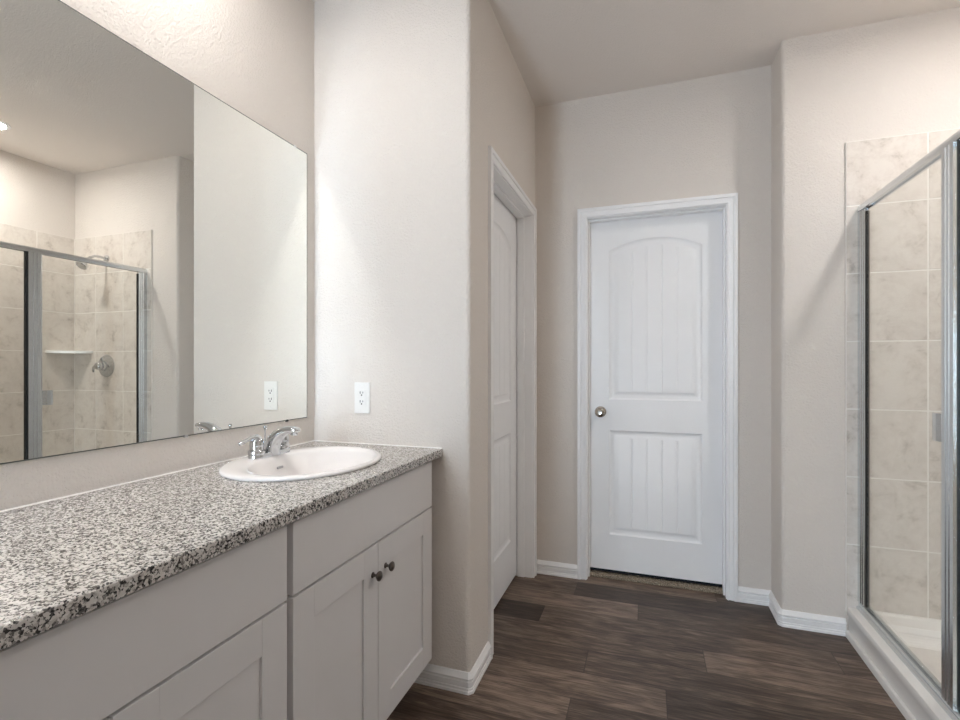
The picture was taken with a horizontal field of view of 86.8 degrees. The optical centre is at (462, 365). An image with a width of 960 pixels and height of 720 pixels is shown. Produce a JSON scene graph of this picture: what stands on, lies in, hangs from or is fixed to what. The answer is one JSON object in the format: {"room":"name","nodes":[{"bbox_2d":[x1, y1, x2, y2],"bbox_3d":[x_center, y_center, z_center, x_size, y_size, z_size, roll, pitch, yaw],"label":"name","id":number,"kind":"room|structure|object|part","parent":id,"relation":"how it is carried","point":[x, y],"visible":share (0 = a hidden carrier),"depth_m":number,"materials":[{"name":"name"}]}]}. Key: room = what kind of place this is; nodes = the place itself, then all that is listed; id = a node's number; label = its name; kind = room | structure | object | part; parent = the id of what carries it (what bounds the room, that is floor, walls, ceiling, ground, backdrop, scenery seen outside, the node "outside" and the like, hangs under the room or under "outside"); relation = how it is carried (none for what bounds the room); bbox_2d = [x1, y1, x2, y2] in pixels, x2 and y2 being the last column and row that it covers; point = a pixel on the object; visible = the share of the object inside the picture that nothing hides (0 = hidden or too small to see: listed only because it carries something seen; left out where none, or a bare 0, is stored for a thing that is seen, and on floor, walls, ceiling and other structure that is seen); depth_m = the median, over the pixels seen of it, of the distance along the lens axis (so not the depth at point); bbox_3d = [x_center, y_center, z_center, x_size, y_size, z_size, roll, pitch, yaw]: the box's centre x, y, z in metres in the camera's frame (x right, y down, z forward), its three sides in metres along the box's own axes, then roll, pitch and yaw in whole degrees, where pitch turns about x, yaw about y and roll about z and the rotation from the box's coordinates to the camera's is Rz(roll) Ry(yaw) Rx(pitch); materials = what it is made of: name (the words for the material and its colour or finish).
{"room":"bathroom","nodes":[
{"label":"bathroom","id":0,"kind":"room"},
{"bbox_2d":[0,0,313,510],"bbox_3d":[-1.304,-0.152,0.430,0.120,2.743,3.654,0,0,20],"label":"wall","id":1,"kind":"structure","parent":0,"point":[256,57],"depth_m":1.64,"materials":[{"name":"white paint"}]},
{"bbox_2d":[0,0,306,464],"bbox_3d":[-0.905,-0.325,1.336,0.008,1.086,1.570,0,0,20],"label":"wall mirror","id":2,"kind":"object","parent":1,"relation":"attached to","point":[153,232],"visible":1,"depth_m":1.37,"materials":[{"name":"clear mirror"}]},
{"bbox_2d":[314,0,534,671],"bbox_3d":[-0.133,-0.152,2.637,0.808,2.743,1.295,0,0,20],"label":"wall","id":3,"kind":"structure","parent":0,"point":[411,97],"depth_m":2.00,"materials":[{"name":"white paint"}]},
{"bbox_2d":[354,382,369,412],"bbox_3d":[-0.405,0.131,2.042,0.071,0.124,0.009,0,0,20],"label":"wall outlet","id":4,"kind":"object","parent":3,"relation":"attached to","point":[361,389],"visible":1,"depth_m":2.04,"materials":[{"name":"white plastic"}]},
{"bbox_2d":[358,389,364,405],"bbox_3d":[-0.406,0.131,2.040,0.033,0.067,0.002,0,0,20],"label":"receptacle","id":5,"kind":"object","parent":4,"relation":"attached to","point":[361,392],"depth_m":2.04,"materials":[{"name":"white plastic"}]},
{"bbox_2d":[414,641,490,694],"bbox_3d":[-0.037,1.182,2.027,0.241,0.076,0.246,0,0,20],"label":"baseboard","id":6,"kind":"structure","parent":3,"relation":"attached to","point":[458,681],"depth_m":1.92,"materials":[{"name":"white paint"}]},
{"bbox_2d":[494,193,515,607],"bbox_3d":[0.186,0.177,2.560,0.096,2.058,0.794,0,0,20],"label":"door","id":7,"kind":"structure","parent":3,"relation":"in","point":[504,220],"depth_m":2.70,"materials":[{"name":"white paint"}]},
{"bbox_2d":[488,146,536,659],"bbox_3d":[0.211,0.155,2.552,0.136,2.129,0.909,0,0,20],"label":"door frame","id":8,"kind":"structure","parent":3,"relation":"attached to","point":[503,191],"depth_m":2.92,"materials":[{"name":"white paint"}]},
{"bbox_2d":[314,0,959,106],"bbox_3d":[0.385,-1.573,0.514,3.270,0.100,4.970,0,0,20],"label":"ceiling","id":9,"kind":"structure","parent":0,"point":[562,50],"depth_m":2.33,"materials":[{"name":"white paint"}]},
{"bbox_2d":[387,569,905,719],"bbox_3d":[0.388,1.260,0.524,3.270,0.080,4.990,0,0,20],"label":"floor","id":10,"kind":"structure","parent":0,"point":[593,648],"depth_m":2.06,"materials":[{"name":"brown wood"}]},
{"bbox_2d":[0,525,286,719],"bbox_3d":[-0.775,0.782,0.852,0.582,0.875,0.810,0,0,20],"label":"base cabinet","id":11,"kind":"object","parent":10,"relation":"on","point":[206,640],"visible":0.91,"depth_m":0.87,"materials":[{"name":"grey paint"}]},
{"bbox_3d":[-0.469,0.813,0.954,0.020,0.564,0.394,0,0,20],"label":"door","id":12,"kind":"part","parent":11,"relation":"part of","materials":[{"name":"grey paint"}]},
{"bbox_2d":[284,461,431,719],"bbox_3d":[-0.491,0.782,1.630,0.582,0.875,0.839,0,0,20],"label":"base cabinet","id":13,"kind":"object","parent":10,"relation":"on","point":[359,600],"visible":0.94,"depth_m":1.44,"materials":[{"name":"grey paint"}]},
{"bbox_2d":[0,440,441,650],"bbox_3d":[-0.634,0.329,1.244,0.579,0.031,1.664,0,0,20],"label":"countertop","id":14,"kind":"structure","parent":13,"relation":"on","point":[63,559],"depth_m":0.99,"materials":[{"name":"grey stone"}]},
{"bbox_2d":[219,446,381,481],"bbox_3d":[-0.507,0.378,1.645,0.452,0.149,0.564,0,0,20],"label":"oval sink","id":15,"kind":"object","parent":14,"relation":"in","point":[304,463],"visible":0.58,"depth_m":1.73,"materials":[{"name":"white ceramic"}]},
{"bbox_2d":[238,426,300,458],"bbox_3d":[-0.614,0.253,1.708,0.151,0.100,0.266,0,0,20],"label":"sink faucet","id":16,"kind":"object","parent":15,"relation":"on","point":[277,442],"visible":1,"depth_m":1.69,"materials":[{"name":"silver metal"}]},
{"bbox_3d":[-0.687,0.240,1.641,0.025,0.029,0.089,0,0,26],"label":"lever","id":17,"kind":"part","parent":16,"relation":"part of","materials":[{"name":"silver metal"}]},
{"bbox_3d":[-0.675,0.260,1.664,0.055,0.064,0.055,0,0,20],"label":"handle","id":18,"kind":"part","parent":16,"relation":"part of","materials":[{"name":"silver metal"}]},
{"bbox_3d":[-0.677,0.252,1.737,0.013,0.092,0.013,0,0,20],"label":"lift rod","id":19,"kind":"part","parent":16,"relation":"part of","materials":[{"name":"silver metal"}]},
{"bbox_3d":[-0.654,0.296,1.722,0.052,0.016,0.176,0,0,20],"label":"plate","id":20,"kind":"part","parent":16,"relation":"part of","materials":[{"name":"silver metal"}]},
{"bbox_3d":[-0.612,0.253,1.707,0.148,0.099,0.054,0,0,20],"label":"spout","id":21,"kind":"part","parent":16,"relation":"part of","materials":[{"name":"silver metal"}]},
{"bbox_3d":[-0.633,0.260,1.781,0.055,0.064,0.055,0,0,20],"label":"handle","id":22,"kind":"part","parent":16,"relation":"part of","materials":[{"name":"silver metal"}]},
{"bbox_3d":[-0.329,0.813,1.339,0.020,0.564,0.386,0,0,20],"label":"door","id":23,"kind":"part","parent":13,"relation":"part of","materials":[{"name":"grey paint"}]},
{"bbox_3d":[-0.260,0.441,1.529,0.020,0.168,0.789,0,0,20],"label":"false drawer","id":24,"kind":"part","parent":13,"relation":"part of","materials":[{"name":"grey paint"}]},
{"bbox_3d":[-0.251,0.615,1.483,0.029,0.030,0.030,0,0,20],"label":"knob","id":25,"kind":"part","parent":13,"relation":"part of","materials":[{"name":"grey metal"}]},
{"bbox_3d":[-0.224,0.615,1.555,0.029,0.030,0.030,0,0,20],"label":"knob","id":26,"kind":"part","parent":13,"relation":"part of","materials":[{"name":"grey metal"}]},
{"bbox_3d":[-0.193,0.813,1.712,0.020,0.564,0.400,0,0,20],"label":"door","id":27,"kind":"part","parent":13,"relation":"part of","materials":[{"name":"grey paint"}]},
{"bbox_2d":[590,570,722,593],"bbox_3d":[1.069,1.210,2.846,0.708,0.019,0.076,0,0,20],"label":"carpet","id":28,"kind":"object","parent":10,"relation":"on","point":[683,585],"visible":1,"depth_m":2.83,"materials":[{"name":"beige carpet"}]},
{"bbox_2d":[845,607,951,719],"bbox_3d":[1.858,1.153,1.435,0.838,0.133,1.505,0,0,20],"label":"shower pan","id":29,"kind":"object","parent":10,"relation":"on","point":[921,635],"visible":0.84,"depth_m":2.01,"materials":[{"name":"white plastic"}]},
{"bbox_2d":[856,130,959,719],"bbox_3d":[1.521,0.185,1.558,0.042,1.802,1.507,0,0,20],"label":"shower door frame","id":30,"kind":"structure","parent":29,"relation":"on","point":[945,424],"depth_m":1.60,"materials":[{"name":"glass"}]},
{"bbox_3d":[1.522,-0.699,1.557,0.036,0.032,1.507,0,0,20],"label":"header rail","id":31,"kind":"part","parent":30,"relation":"part of","materials":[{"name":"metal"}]},
{"bbox_3d":[1.542,0.201,1.647,0.016,0.090,0.060,0,0,20],"label":"handle","id":32,"kind":"part","parent":30,"relation":"part of","materials":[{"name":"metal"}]},
{"bbox_3d":[1.528,0.185,1.577,0.042,1.736,0.077,0,0,20],"label":"post","id":33,"kind":"part","parent":30,"relation":"part of","materials":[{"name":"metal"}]},
{"bbox_2d":[535,65,770,589],"bbox_3d":[1.018,-0.152,2.843,1.212,2.743,0.120,0,0,20],"label":"wall","id":34,"kind":"structure","parent":0,"point":[710,135],"depth_m":2.77,"materials":[{"name":"white paint"}]},
{"bbox_2d":[537,559,576,578],"bbox_3d":[0.541,1.182,2.945,0.246,0.076,0.016,0,0,20],"label":"baseboard","id":35,"kind":"structure","parent":34,"relation":"attached to","point":[552,568],"depth_m":2.94,"materials":[{"name":"white paint"}]},
{"bbox_2d":[590,211,721,583],"bbox_3d":[1.065,0.172,2.834,0.701,2.011,0.096,0,0,20],"label":"door","id":36,"kind":"structure","parent":34,"relation":"in","point":[656,283],"depth_m":2.84,"materials":[{"name":"white paint"}]},
{"bbox_3d":[0.789,0.270,2.916,0.064,0.064,0.060,0,0,20],"label":"knob","id":37,"kind":"part","parent":36,"relation":"part of","materials":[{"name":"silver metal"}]},
{"bbox_2d":[577,193,737,601],"bbox_3d":[1.059,0.165,2.819,0.815,2.110,0.136,0,0,20],"label":"door frame","id":38,"kind":"structure","parent":34,"relation":"attached to","point":[731,199],"depth_m":2.72,"materials":[{"name":"white paint"}]},
{"bbox_2d":[771,7,959,629],"bbox_3d":[2.123,-0.152,2.328,1.217,2.743,0.330,0,0,20],"label":"wall","id":39,"kind":"structure","parent":0,"point":[899,76],"depth_m":2.33,"materials":[{"name":"white paint"}]},
{"bbox_2d":[738,586,846,636],"bbox_3d":[1.547,1.182,2.440,0.173,0.076,0.453,0,0,-30],"label":"baseboard","id":40,"kind":"structure","parent":39,"relation":"attached to","point":[819,623],"depth_m":2.36,"materials":[{"name":"white paint"}]},
{"bbox_2d":[845,128,959,619],"bbox_3d":[2.125,0.052,2.146,0.846,2.112,0.010,0,0,20],"label":"tiled wall","id":41,"kind":"structure","parent":39,"relation":"attached to","point":[905,227],"depth_m":2.22,"materials":[{"name":"beige tile"}]}
]}

